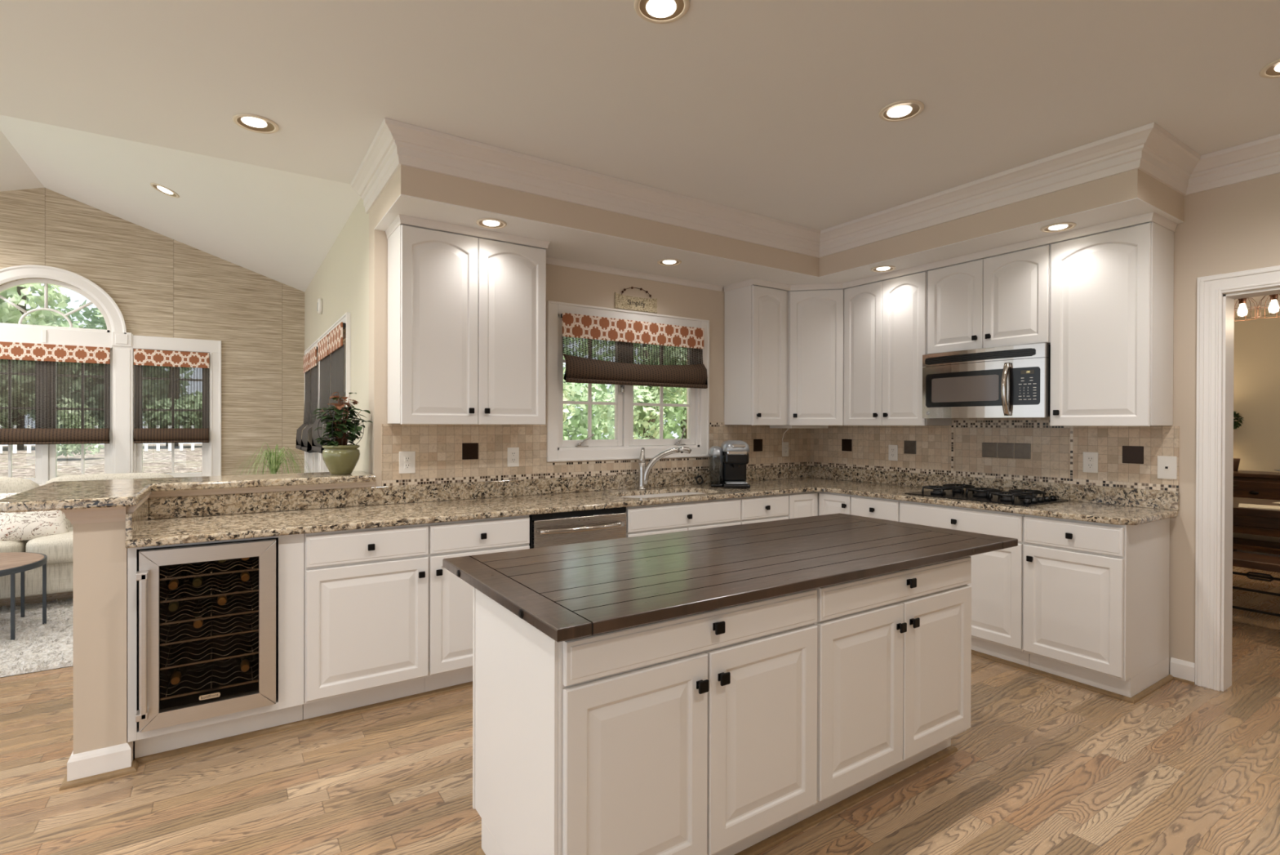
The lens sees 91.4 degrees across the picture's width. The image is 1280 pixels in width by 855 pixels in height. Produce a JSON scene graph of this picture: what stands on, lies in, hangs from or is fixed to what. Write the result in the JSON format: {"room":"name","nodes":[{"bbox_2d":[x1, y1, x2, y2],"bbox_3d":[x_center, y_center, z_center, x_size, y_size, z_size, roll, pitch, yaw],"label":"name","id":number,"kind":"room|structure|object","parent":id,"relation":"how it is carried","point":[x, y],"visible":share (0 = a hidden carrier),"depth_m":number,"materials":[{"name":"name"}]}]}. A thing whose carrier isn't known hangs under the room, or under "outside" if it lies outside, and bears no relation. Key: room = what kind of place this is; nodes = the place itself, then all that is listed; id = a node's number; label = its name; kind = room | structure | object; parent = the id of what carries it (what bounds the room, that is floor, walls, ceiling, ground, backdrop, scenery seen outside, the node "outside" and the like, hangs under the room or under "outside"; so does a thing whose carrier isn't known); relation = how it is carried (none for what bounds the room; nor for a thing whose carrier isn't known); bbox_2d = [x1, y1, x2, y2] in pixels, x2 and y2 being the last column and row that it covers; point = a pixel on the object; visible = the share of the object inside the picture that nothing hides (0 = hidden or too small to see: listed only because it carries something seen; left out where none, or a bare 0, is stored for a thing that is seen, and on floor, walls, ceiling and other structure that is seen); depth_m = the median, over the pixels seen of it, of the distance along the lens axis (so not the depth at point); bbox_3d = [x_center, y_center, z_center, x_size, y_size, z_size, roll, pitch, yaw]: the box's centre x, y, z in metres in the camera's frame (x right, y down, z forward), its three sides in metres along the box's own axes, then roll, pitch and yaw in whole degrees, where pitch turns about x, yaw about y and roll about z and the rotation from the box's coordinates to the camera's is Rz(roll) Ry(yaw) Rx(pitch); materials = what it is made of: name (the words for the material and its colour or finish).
{"room":"kitchen","nodes":[
{"label":"kitchen","id":0,"kind":"room"},
{"bbox_2d":[0,187,304,475],"bbox_3d":[-5.239,-0.391,5.622,4.210,3.447,0.160,0,0,-34],"label":"wall","id":1,"kind":"structure","parent":0,"point":[162,286],"depth_m":6.13,"materials":[{"name":"paper"}]},
{"bbox_2d":[0,264,133,485],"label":"window","id":2,"kind":"structure","parent":1,"relation":"in","point":[118,453],"depth_m":5.66,"materials":[{"name":"white wood"}]},
{"bbox_2d":[0,341,110,444],"bbox_3d":[-5.237,-0.292,5.477,0.901,0.880,0.060,0,0,-34],"label":"roman shade","id":3,"kind":"object","parent":2,"relation":"attached to","point":[11,351],"visible":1,"depth_m":5.51,"materials":[{"name":"black"}]},
{"bbox_2d":[133,335,221,477],"bbox_3d":[-4.489,-0.135,6.079,0.685,1.455,0.150,0,0,-34],"label":"window","id":4,"kind":"structure","parent":1,"relation":"in","point":[211,451],"depth_m":6.15,"materials":[{"name":"white wood"}]},
{"bbox_2d":[133,348,208,443],"bbox_3d":[-4.478,-0.292,5.980,0.581,0.880,0.060,0,0,-34],"label":"roman shade","id":5,"kind":"object","parent":4,"relation":"attached to","point":[146,357],"visible":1,"depth_m":5.97,"materials":[{"name":"black"}]},
{"bbox_2d":[0,115,361,292],"bbox_3d":[-4.280,-1.823,4.042,4.060,0.787,3.520,0,0,-34],"label":"vault","id":6,"kind":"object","parent":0,"point":[281,226],"visible":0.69,"depth_m":4.70,"materials":[{"name":"paint"}]},
{"bbox_2d":[72,505,366,754],"bbox_3d":[-1.860,0.826,2.997,1.180,1.050,0.720,0,0,-34],"label":"wall","id":7,"kind":"structure","parent":0,"point":[100,552],"depth_m":2.42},
{"bbox_2d":[59,506,126,524],"bbox_3d":[-2.290,0.333,2.688,0.194,0.064,0.756,0,0,-34],"label":"trim pier moulding","id":8,"kind":"structure","parent":7,"relation":"attached to","point":[77,516],"depth_m":2.39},
{"bbox_2d":[66,741,133,781],"bbox_3d":[-2.283,1.295,2.710,0.188,0.110,0.735,0,0,-34],"label":"baseboard","id":9,"kind":"object","parent":7,"relation":"attached to","point":[87,763],"visible":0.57,"depth_m":2.40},
{"bbox_2d":[0,471,376,512],"bbox_3d":[-1.987,0.282,2.985,1.396,0.036,1.015,0,0,-34],"label":"bar","id":10,"kind":"object","parent":7,"relation":"on","point":[86,494],"visible":1,"depth_m":2.87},
{"bbox_2d":[311,391,372,474],"bbox_3d":[-1.688,0.031,3.522,0.284,0.464,0.250,0,0,31],"label":"potted plant","id":11,"kind":"object","parent":10,"relation":"on","point":[340,457],"visible":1,"depth_m":3.47,"materials":[{"name":"green plant"}]},
{"bbox_2d":[126,481,375,512],"bbox_3d":[-1.760,0.318,2.989,1.022,0.033,0.599,0,0,-34],"label":"trim bar moulding","id":12,"kind":"structure","parent":7,"relation":"attached to","point":[365,484],"depth_m":3.16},
{"bbox_2d":[134,648,1195,763],"bbox_3d":[0.458,1.347,2.918,4.602,0.019,2.089,0,0,-34],"label":"toe kick","id":13,"kind":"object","parent":7,"relation":"attached to","point":[1158,684],"depth_m":3.05,"materials":[{"name":"brown wood"}]},
{"bbox_2d":[304,197,368,473],"bbox_3d":[-2.514,-0.044,5.187,0.150,2.770,3.580,0,0,-34],"label":"wall","id":14,"kind":"structure","parent":0,"point":[341,280],"depth_m":4.08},
{"bbox_2d":[304,337,319,472],"bbox_3d":[-3.044,-0.018,5.933,0.148,1.520,1.200,0,0,-34],"label":"window","id":15,"kind":"structure","parent":14,"relation":"in","point":[312,459],"depth_m":6.32,"materials":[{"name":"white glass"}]},
{"bbox_2d":[295,351,311,449],"bbox_3d":[-3.283,-0.249,6.098,0.100,0.930,0.494,0,0,-34],"label":"roman shade","id":16,"kind":"object","parent":15,"relation":"attached to","point":[306,370],"visible":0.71,"depth_m":6.09,"materials":[{"name":"black"}]},
{"bbox_2d":[301,346,317,452],"bbox_3d":[-2.981,-0.247,5.644,0.100,0.930,0.484,0,0,-34],"label":"roman shade","id":17,"kind":"object","parent":15,"relation":"attached to","point":[305,445],"visible":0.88,"depth_m":5.62,"materials":[{"name":"black"}]},
{"bbox_2d":[319,311,351,471],"bbox_3d":[-2.306,-0.012,4.821,0.148,1.520,1.470,0,0,-34],"label":"window","id":18,"kind":"structure","parent":14,"relation":"in","point":[346,317],"depth_m":4.30,"materials":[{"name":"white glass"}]},
{"bbox_2d":[311,333,330,453],"bbox_3d":[-2.575,-0.259,5.049,0.080,0.920,0.624,0,0,-34],"label":"roman shade","id":19,"kind":"object","parent":18,"relation":"attached to","point":[323,356],"visible":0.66,"depth_m":5.03,"materials":[{"name":"black"}]},
{"bbox_2d":[322,321,346,449],"bbox_3d":[-2.199,-0.246,4.482,0.080,0.940,0.624,0,0,-34],"label":"roman shade","id":20,"kind":"object","parent":18,"relation":"attached to","point":[336,348],"visible":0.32,"depth_m":4.47,"materials":[{"name":"black"}]},
{"bbox_2d":[368,204,809,505],"bbox_3d":[-0.043,-0.035,4.582,3.600,2.770,0.160,0,0,-34],"label":"wall","id":21,"kind":"structure","parent":0,"point":[563,284],"depth_m":4.22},
{"bbox_2d":[385,214,550,424],"bbox_3d":[-0.991,-0.565,3.638,0.864,1.096,0.350,0,0,-34],"label":"upper cabinet","id":22,"kind":"object","parent":21,"relation":"attached to","point":[467,305],"visible":1,"depth_m":3.49,"materials":[{"name":"white wood"}]},
{"bbox_2d":[381,422,809,486],"bbox_3d":[0.021,0.145,4.521,3.560,0.376,0.013,0,0,-34],"label":"tiled wall","id":23,"kind":"structure","parent":21,"relation":"attached to","point":[444,453],"depth_m":3.96,"materials":[{"name":"tile"}]},
{"bbox_2d":[399,451,415,473],"bbox_3d":[-1.345,0.202,3.608,0.090,0.128,0.008,0,0,-34],"label":"outlet","id":24,"kind":"object","parent":23,"relation":"attached to","point":[406,459],"visible":1,"depth_m":3.60,"materials":[{"name":"white plastic"}]},
{"bbox_2d":[546,300,709,462],"bbox_3d":[-0.072,-0.302,4.521,1.365,1.055,0.146,0,0,-34],"label":"window","id":25,"kind":"structure","parent":21,"relation":"in","point":[558,449],"depth_m":4.45,"materials":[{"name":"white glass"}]},
{"bbox_2d":[560,312,707,388],"bbox_3d":[-0.006,-0.524,4.423,1.194,0.460,0.080,0,0,-34],"label":"roman shade","id":26,"kind":"object","parent":25,"relation":"attached to","point":[579,369],"visible":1,"depth_m":4.38,"materials":[{"name":"black"}]},
{"bbox_2d":[546,257,724,291],"bbox_3d":[-0.039,-1.094,4.467,1.660,0.038,0.026,0,0,-34],"label":"crown molding","id":27,"kind":"structure","parent":21,"relation":"attached to","point":[549,260],"depth_m":4.45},
{"bbox_2d":[614,286,657,312],"bbox_3d":[-0.025,-0.922,4.480,0.357,0.166,0.018,0,0,-34],"label":"wall plaque","id":28,"kind":"object","parent":21,"relation":"attached to","point":[621,301],"visible":1,"depth_m":4.47,"materials":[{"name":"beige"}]},
{"bbox_2d":[723,278,791,425],"bbox_3d":[0.922,-0.564,4.907,0.404,1.096,0.350,0,0,-34],"label":"upper cabinet","id":29,"kind":"object","parent":21,"relation":"attached to","point":[756,321],"visible":1,"depth_m":4.79,"materials":[{"name":"white wood"}]},
{"bbox_2d":[769,283,844,428],"bbox_3d":[1.414,-0.552,5.069,0.610,1.118,0.610,0,0,-34],"label":"upper cabinet","id":30,"kind":"object","parent":21,"relation":"attached to","point":[815,312],"visible":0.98,"depth_m":4.85,"materials":[{"name":"white wood"}]},
{"bbox_2d":[0,0,1279,231],"bbox_3d":[-0.373,-1.469,1.032,8.325,0.120,5.820,0,0,-34],"label":"ceiling","id":31,"kind":"structure","parent":0,"point":[771,108],"depth_m":2.55,"materials":[{"name":"paint"}]},
{"bbox_2d":[231,113,279,133],"bbox_3d":[-1.792,-1.414,2.913,0.186,0.008,0.186,0,0,-34],"label":"recessed light","id":32,"kind":"object","parent":31,"relation":"in","point":[251,122],"visible":1,"depth_m":2.90,"materials":[{"name":"beige"}]},
{"bbox_2d":[634,0,689,23],"bbox_3d":[0.073,-1.406,2.083,0.186,0.008,0.186,0,0,-34],"label":"recessed light","id":33,"kind":"object","parent":31,"relation":"in","point":[655,11],"visible":1,"depth_m":2.10,"materials":[{"name":"beige"}]},
{"bbox_2d":[879,99,924,121],"bbox_3d":[1.163,-1.406,2.779,0.186,0.008,0.186,0,0,-34],"label":"recessed light","id":34,"kind":"object","parent":31,"relation":"in","point":[893,112],"visible":1,"depth_m":2.77,"materials":[{"name":"beige"}]},
{"bbox_2d":[0,565,1279,854],"bbox_3d":[1.022,1.385,3.880,13.800,0.060,10.200,0,0,-34],"label":"floor","id":35,"kind":"structure","parent":0,"point":[1043,765],"depth_m":2.38,"materials":[{"name":"brown wood"}]},
{"bbox_2d":[0,597,73,677],"bbox_3d":[-4.275,1.313,3.793,2.900,0.055,1.778,0,0,-34],"label":"shag rug","id":36,"kind":"object","parent":35,"relation":"on","point":[37,646],"visible":0.3,"depth_m":3.86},
{"bbox_2d":[0,551,47,639],"bbox_3d":[-4.300,1.087,3.889,0.880,0.448,0.880,0,0,-34],"label":"coffee table","id":37,"kind":"object","parent":36,"relation":"on","point":[11,563],"visible":1,"depth_m":4.07,"materials":[{"name":"brown wood"}]},
{"bbox_2d":[0,472,173,599],"bbox_3d":[-4.806,0.858,4.662,2.450,0.958,0.970,0,0,-34],"label":"sofa","id":38,"kind":"object","parent":35,"relation":"on","point":[58,548],"visible":0.23,"depth_m":4.53,"materials":[{"name":"beige fabric"}]},
{"bbox_2d":[0,539,29,552],"bbox_3d":[-5.061,0.892,4.354,1.179,0.231,0.740,0,0,-34],"label":"seat cushion","id":39,"kind":"object","parent":38,"relation":"on","point":[5,545],"depth_m":4.43,"materials":[{"name":"beige fabric"}]},
{"bbox_2d":[0,476,39,493],"bbox_3d":[-5.132,0.636,4.642,0.979,0.515,0.306,0,0,-34],"label":"cushion","id":40,"kind":"object","parent":38,"relation":"on","point":[7,484],"depth_m":4.79,"materials":[{"name":"beige fabric"}]},
{"bbox_2d":[0,492,68,541],"bbox_3d":[-4.510,0.653,4.623,0.430,0.348,0.286,0,0,-42],"label":"throw pillow","id":41,"kind":"object","parent":38,"relation":"on","point":[16,526],"visible":0.62,"depth_m":4.54,"materials":[{"name":"fabric"}]},
{"bbox_2d":[26,527,73,563],"bbox_3d":[-4.249,0.892,4.893,0.739,0.231,0.740,0,0,-34],"label":"seat cushion","id":42,"kind":"object","parent":38,"relation":"on","point":[58,548],"depth_m":4.50,"materials":[{"name":"beige fabric"}]},
{"bbox_2d":[44,472,173,527],"bbox_3d":[-4.351,0.636,5.160,0.854,0.515,0.306,0,0,-34],"label":"cushion","id":43,"kind":"object","parent":38,"relation":"on","point":[124,475],"depth_m":5.09,"materials":[{"name":"beige fabric"}]},
{"bbox_2d":[59,760,138,790],"bbox_3d":[-2.278,1.341,2.702,0.226,0.019,0.754,0,0,-34],"label":"trim","id":44,"kind":"object","parent":35,"relation":"on","point":[65,784],"visible":0.71,"depth_m":2.39,"materials":[{"name":"brown wood"}]},
{"bbox_2d":[127,533,304,757],"bbox_3d":[-1.919,0.909,2.867,0.614,0.884,0.588,0,0,-34],"label":"surround","id":45,"kind":"object","parent":35,"relation":"on","point":[288,707],"visible":0.36,"depth_m":2.74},
{"bbox_2d":[135,537,276,732],"bbox_3d":[-1.918,0.842,2.797,0.474,0.718,0.660,0,0,-34],"label":"wine cooler","id":46,"kind":"object","parent":45,"relation":"in","point":[213,684],"visible":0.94,"depth_m":2.68,"materials":[{"name":"silver"}]},
{"bbox_2d":[164,583,187,611],"bbox_3d":[-2.010,0.742,2.702,0.072,0.072,0.319,0,0,-34],"label":"wine bottle","id":47,"kind":"object","parent":46,"relation":"in","point":[172,606],"visible":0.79,"depth_m":2.68,"materials":[{"name":"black glass"}]},
{"bbox_2d":[165,563,187,589],"bbox_3d":[-2.010,0.652,2.702,0.072,0.072,0.319,0,0,-34],"label":"wine bottle","id":48,"kind":"object","parent":46,"relation":"in","point":[173,584],"visible":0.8,"depth_m":2.68,"materials":[{"name":"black glass"}]},
{"bbox_2d":[167,648,189,684],"bbox_3d":[-2.004,1.044,2.708,0.072,0.072,0.319,0,0,-34],"label":"wine bottle","id":49,"kind":"object","parent":46,"relation":"in","point":[176,673],"visible":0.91,"depth_m":2.69,"materials":[{"name":"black glass"}]},
{"bbox_2d":[189,598,209,627],"bbox_3d":[-1.940,0.825,2.749,0.072,0.072,0.319,0,0,-34],"label":"wine bottle","id":50,"kind":"object","parent":46,"relation":"in","point":[197,624],"visible":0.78,"depth_m":2.73,"materials":[{"name":"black glass"}]},
{"bbox_2d":[212,577,231,604],"bbox_3d":[-1.870,0.742,2.795,0.072,0.072,0.319,0,0,-34],"label":"wine bottle","id":51,"kind":"object","parent":46,"relation":"in","point":[221,600],"visible":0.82,"depth_m":2.77,"materials":[{"name":"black glass"}]},
{"bbox_2d":[234,639,253,671],"bbox_3d":[-1.801,1.044,2.843,0.072,0.072,0.319,0,0,-34],"label":"wine bottle","id":52,"kind":"object","parent":46,"relation":"in","point":[244,661],"visible":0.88,"depth_m":2.82,"materials":[{"name":"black glass"}]},
{"bbox_2d":[302,523,428,719],"bbox_3d":[-1.424,0.909,3.169,0.542,0.884,0.633,0,0,-34],"label":"base cabinet","id":53,"kind":"object","parent":35,"relation":"on","point":[366,589],"visible":0.91,"depth_m":2.92,"materials":[{"name":"white wood"}]},
{"bbox_2d":[424,515,529,691],"bbox_3d":[-0.975,0.909,3.467,0.534,0.884,0.633,0,0,-34],"label":"base cabinet","id":54,"kind":"object","parent":35,"relation":"on","point":[451,598],"visible":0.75,"depth_m":3.16,"materials":[{"name":"white wood"}]},
{"bbox_2d":[528,506,626,548],"bbox_3d":[-0.471,0.910,3.756,0.607,0.882,0.652,0,0,-34],"label":"dishwasher","id":55,"kind":"object","parent":35,"relation":"on","point":[551,529],"visible":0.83,"depth_m":3.52,"materials":[{"name":"silver"}]},
{"bbox_2d":[472,586,817,854],"bbox_3d":[0.025,0.935,2.037,0.942,0.848,0.655,0,0,-34],"label":"base cabinet","id":56,"kind":"object","parent":35,"relation":"on","point":[696,733],"visible":0.88,"depth_m":1.76,"materials":[{"name":"white wood"}]},
{"bbox_2d":[442,512,1017,642],"bbox_3d":[0.456,0.494,2.478,2.198,0.032,0.940,0,0,-34],"label":"countertop","id":57,"kind":"structure","parent":56,"relation":"on","point":[570,591],"depth_m":2.16,"materials":[{"name":"brown wood"}]},
{"bbox_2d":[622,491,741,537],"bbox_3d":[0.145,0.910,4.209,0.911,0.884,0.633,0,0,-34],"label":"base cabinet","id":58,"kind":"object","parent":35,"relation":"on","point":[650,519],"visible":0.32,"depth_m":3.95,"materials":[{"name":"white wood"}]},
{"bbox_2d":[475,744,957,854],"bbox_3d":[0.403,1.349,2.313,1.910,0.019,0.506,0,0,-34],"label":"trim","id":59,"kind":"structure","parent":35,"relation":"on","point":[792,830],"depth_m":2.22,"materials":[{"name":"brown wood"}]},
{"bbox_2d":[739,493,788,524],"bbox_3d":[0.718,0.910,4.589,0.459,0.884,0.633,0,0,-34],"label":"base cabinet","id":60,"kind":"object","parent":35,"relation":"on","point":[757,508],"visible":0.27,"depth_m":4.33,"materials":[{"name":"white wood"}]},
{"bbox_2d":[786,491,852,518],"bbox_3d":[1.360,0.911,4.860,0.909,0.884,0.892,0,0,-34],"label":"base cabinet","id":61,"kind":"object","parent":35,"relation":"on","point":[807,504],"visible":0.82,"depth_m":4.54,"materials":[{"name":"white wood"}]},
{"bbox_2d":[850,494,900,521],"bbox_3d":[1.827,0.914,4.405,0.633,0.884,0.379,0,0,-34],"label":"base cabinet","id":62,"kind":"object","parent":35,"relation":"on","point":[860,505],"visible":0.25,"depth_m":4.23,"materials":[{"name":"white wood"}]},
{"bbox_2d":[797,555,971,822],"bbox_3d":[0.806,0.935,2.555,0.932,0.848,0.655,0,0,-34],"label":"base cabinet","id":63,"kind":"object","parent":35,"relation":"on","point":[894,649],"visible":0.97,"depth_m":2.27,"materials":[{"name":"white wood"}]},
{"bbox_2d":[899,500,1029,666],"bbox_3d":[2.144,0.916,3.929,0.633,0.884,0.759,0,0,-34],"label":"base cabinet","id":64,"kind":"object","parent":35,"relation":"on","point":[997,584],"visible":0.38,"depth_m":3.59,"materials":[{"name":"white wood"}]},
{"bbox_2d":[1022,514,1169,697],"bbox_3d":[2.485,0.919,3.414,0.633,0.884,0.469,0,0,-34],"label":"base cabinet","id":65,"kind":"object","parent":35,"relation":"on","point":[1096,594],"visible":0.99,"depth_m":3.23,"materials":[{"name":"white wood"}]},
{"bbox_2d":[124,465,1179,547],"bbox_3d":[0.282,0.406,3.166,4.620,0.132,2.562,0,0,-34],"label":"countertop","id":66,"kind":"structure","parent":65,"relation":"on","point":[140,531],"depth_m":3.52,"materials":[{"name":"stone"}]},
{"bbox_2d":[637,445,691,489],"bbox_3d":[0.173,0.285,4.427,0.384,0.304,0.067,0,0,-5],"label":"faucet","id":67,"kind":"object","parent":66,"relation":"on","point":[644,471],"visible":1,"depth_m":4.40,"materials":[{"name":"silver metal"}]},
{"bbox_2d":[695,440,750,488],"bbox_3d":[0.608,0.266,4.641,0.388,0.342,0.320,0,0,2],"label":"coffee maker","id":68,"kind":"object","parent":66,"relation":"on","point":[734,455],"visible":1,"depth_m":4.56,"materials":[{"name":"black plastic"}]},
{"bbox_2d":[904,483,1068,506],"bbox_3d":[2.180,0.415,3.970,0.500,0.056,0.770,0,0,-34],"label":"gas cooktop","id":69,"kind":"object","parent":66,"relation":"in","point":[1023,497],"visible":1,"depth_m":3.88,"materials":[{"name":"black metal"}]},
{"bbox_2d":[1232,470,1279,554],"bbox_3d":[6.612,0.913,5.953,0.551,0.900,1.680,0,0,-34],"label":"sideboard","id":70,"kind":"object","parent":35,"relation":"on","point":[1251,484],"visible":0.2,"depth_m":6.22,"materials":[{"name":"brown wood"}]},
{"bbox_2d":[1232,551,1279,616],"bbox_3d":[4.488,1.132,3.927,0.350,0.465,2.250,0,0,-34],"label":"dresser","id":71,"kind":"object","parent":35,"relation":"on","point":[1272,563],"visible":0.29,"depth_m":4.21,"materials":[{"name":"brown wood"}]},
{"bbox_2d":[1232,496,1279,528],"bbox_3d":[5.258,0.985,4.377,0.950,0.760,2.550,0,0,-34],"label":"dining table","id":72,"kind":"object","parent":35,"relation":"on","point":[1260,517],"visible":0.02,"depth_m":4.67,"materials":[{"name":"brown wood"}]},
{"bbox_2d":[1232,532,1279,548],"bbox_3d":[5.338,1.127,4.491,0.330,0.475,2.250,0,0,-34],"label":"drawer","id":73,"kind":"object","parent":35,"relation":"on","point":[1260,540],"visible":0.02,"depth_m":4.96,"materials":[{"name":"brown wood"}]},
{"bbox_2d":[374,194,1183,286],"bbox_3d":[0.716,-1.110,3.438,3.600,0.004,2.576,0,0,-34],"label":"ceiling","id":74,"kind":"structure","parent":0,"point":[567,243],"depth_m":3.83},
{"bbox_2d":[374,164,1184,276],"bbox_3d":[0.716,-1.263,3.438,3.600,0.302,2.576,0,0,-34],"label":"soffit","id":75,"kind":"structure","parent":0,"point":[406,180],"depth_m":3.48,"materials":[{"name":"paint"}]},
{"bbox_2d":[351,117,1279,257],"bbox_3d":[1.780,-1.328,3.120,6.859,0.162,2.510,0,0,20],"label":"crown molding","id":76,"kind":"structure","parent":75,"relation":"attached to","point":[1149,148],"depth_m":3.33,"materials":[{"name":"wood"}]},
{"bbox_2d":[809,173,1279,674],"bbox_3d":[3.057,-0.022,3.278,0.125,2.770,5.760,0,0,-34],"label":"wall","id":77,"kind":"structure","parent":0,"point":[1236,227],"depth_m":3.33,"materials":[{"name":"paint"}]},
{"bbox_2d":[842,264,951,425],"bbox_3d":[1.880,-0.561,4.614,0.350,1.096,0.680,0,0,-34],"label":"upper cabinet","id":78,"kind":"object","parent":77,"relation":"attached to","point":[886,314],"visible":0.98,"depth_m":4.50,"materials":[{"name":"white wood"}]},
{"bbox_2d":[924,235,1051,354],"bbox_3d":[2.280,-0.800,4.011,0.350,0.612,0.764,0,0,-34],"label":"upper cabinet","id":79,"kind":"object","parent":77,"relation":"attached to","point":[1000,296],"visible":0.94,"depth_m":3.88,"materials":[{"name":"white wood"}]},
{"bbox_2d":[922,342,1050,417],"bbox_3d":[2.232,-0.274,3.981,0.448,0.428,0.757,0,0,-34],"label":"microwave oven","id":80,"kind":"object","parent":79,"relation":"attached to","point":[1012,380],"visible":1,"depth_m":3.83,"materials":[{"name":"silver metal"}]},
{"bbox_2d":[809,417,1179,491],"bbox_3d":[2.205,0.136,4.436,0.013,0.408,2.551,0,0,-34],"label":"tiled wall","id":81,"kind":"structure","parent":77,"relation":"attached to","point":[1014,448],"depth_m":4.09,"materials":[{"name":"tile"}]},
{"bbox_2d":[1157,455,1177,479],"bbox_3d":[2.877,0.219,3.409,0.010,0.125,0.085,0,0,-34],"label":"wall plate","id":82,"kind":"object","parent":81,"relation":"attached to","point":[1166,465],"visible":1,"depth_m":3.40,"materials":[{"name":"white plastic"}]},
{"bbox_2d":[1048,212,1177,426],"bbox_3d":[2.626,-0.555,3.489,0.350,1.096,0.491,0,0,-34],"label":"upper cabinet","id":83,"kind":"object","parent":77,"relation":"attached to","point":[1112,283],"visible":1,"depth_m":3.36,"materials":[{"name":"white wood"}]},
{"bbox_2d":[1169,657,1195,682],"bbox_3d":[2.919,1.307,3.358,0.015,0.110,0.103,0,0,-34],"label":"baseboard","id":84,"kind":"structure","parent":77,"relation":"attached to","point":[1181,668],"depth_m":3.35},
{"bbox_2d":[1195,265,1279,691],"bbox_3d":[3.316,0.287,2.878,0.164,2.155,1.125,0,0,-34],"label":"door frame","id":85,"kind":"structure","parent":77,"relation":"in","point":[1215,309],"depth_m":3.25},
{"bbox_2d":[1233,306,1279,471],"bbox_3d":[7.099,-0.020,5.863,0.120,2.770,5.600,0,0,-34],"label":"wall","id":86,"kind":"structure","parent":0,"point":[1256,353],"depth_m":6.60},
{"bbox_3d":[5.122,-1.456,4.616,4.795,0.100,5.720,0,0,-34],"label":"ceiling","id":87,"kind":"structure","parent":0,"visible":0},
{"bbox_2d":[1234,293,1279,311],"bbox_3d":[5.105,-1.324,4.533,4.675,0.162,5.600,0,0,-34],"label":"crown molding","id":88,"kind":"structure","parent":87,"relation":"hanging from","point":[1257,299],"depth_m":6.58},
{"bbox_2d":[1234,293,1279,320],"bbox_3d":[5.235,-1.135,4.404,0.179,0.542,1.840,0,0,-34],"label":"cage chandelier","id":89,"kind":"object","parent":87,"relation":"hanging from","point":[1273,307],"visible":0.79,"depth_m":4.93,"materials":[{"name":"brown metal"}]},
{"bbox_2d":[1234,297,1257,320],"bbox_3d":[4.834,-0.971,5.009,0.179,0.209,0.179,0,0,-34],"label":"socket","id":90,"kind":"object","parent":89,"relation":"attached to","point":[1242,310],"depth_m":4.99,"materials":[{"name":"glass"}]},
{"bbox_2d":[1257,293,1279,318],"bbox_3d":[4.933,-0.971,4.859,0.179,0.209,0.179,0,0,-34],"label":"socket","id":91,"kind":"object","parent":89,"relation":"attached to","point":[1273,307],"depth_m":4.85,"materials":[{"name":"glass"}]},
{"label":"outside","id":92,"kind":"structure","parent":0,"visible":0},
{"bbox_2d":[25,296,195,428],"bbox_3d":[-21.911,-6.447,26.541,7.297,14.128,6.070,0,0,-7],"label":"tree","id":93,"kind":"object","parent":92,"point":[92,324],"visible":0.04,"depth_m":25.38,"materials":[{"name":"green plant"}]},
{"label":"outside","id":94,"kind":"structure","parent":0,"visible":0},
{"bbox_3d":[-7.146,1.423,9.502,70.000,0.020,7.800,0,0,-34],"label":"lawn","id":95,"kind":"structure","parent":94,"visible":0},
{"bbox_2d":[571,337,687,439],"bbox_3d":[0.022,-0.325,10.072,2.036,3.534,1.970,0,0,-34],"label":"tree","id":96,"kind":"object","parent":95,"relation":"on","point":[646,419],"visible":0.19,"depth_m":9.66,"materials":[{"name":"green plant"}]},
{"bbox_2d":[635,346,686,438],"bbox_3d":[0.894,-1.511,14.035,3.125,5.917,2.776,0,0,-10],"label":"tree","id":97,"kind":"object","parent":95,"relation":"on","point":[672,413],"visible":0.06,"depth_m":13.73,"materials":[{"name":"green plant"}]},
{"bbox_3d":[-3.073,0.944,5.241,0.320,0.790,0.320,0,0,-34],"label":"plant stand","id":98,"kind":"object","parent":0,"visible":0},
{"bbox_2d":[234,442,311,475],"bbox_3d":[-3.078,0.346,5.239,0.685,0.446,0.698,0,0,-34],"label":"spider plant","id":99,"kind":"object","parent":98,"relation":"on","point":[274,465],"visible":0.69,"depth_m":5.21,"materials":[{"name":"green plant"}]},
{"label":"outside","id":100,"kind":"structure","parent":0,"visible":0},
{"bbox_2d":[0,437,676,477],"bbox_3d":[-12.617,1.010,17.751,70.000,0.720,16.000,0,0,-34],"label":"outdoor view","id":101,"kind":"object","parent":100,"point":[186,460],"visible":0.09,"depth_m":14.13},
{"bbox_2d":[0,283,80,449],"bbox_3d":[-17.762,-4.514,17.891,3.785,10.346,3.647,0,0,-34],"label":"tree","id":102,"kind":"object","parent":101,"relation":"on","point":[20,295],"visible":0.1,"depth_m":17.31,"materials":[{"name":"green plant"}]},
{"bbox_2d":[57,397,104,456],"bbox_3d":[-13.093,-0.004,14.526,1.090,1.413,0.976,0,0,-34],"label":"shrub","id":103,"kind":"object","parent":101,"relation":"on","point":[70,447],"visible":0.32,"depth_m":14.41,"materials":[{"name":"green plant"}]},
{"bbox_2d":[142,365,202,448],"bbox_3d":[-14.661,-4.061,19.366,3.196,9.447,3.090,0,0,-34],"label":"tree","id":104,"kind":"object","parent":101,"relation":"on","point":[176,444],"visible":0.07,"depth_m":19.25,"materials":[{"name":"green plant"}]},
{"bbox_2d":[563,337,614,439],"bbox_3d":[-3.208,-3.461,17.217,5.229,9.856,5.117,0,0,44],"label":"tree","id":105,"kind":"object","parent":101,"relation":"on","point":[577,424],"visible":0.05,"depth_m":16.31,"materials":[{"name":"green plant"}]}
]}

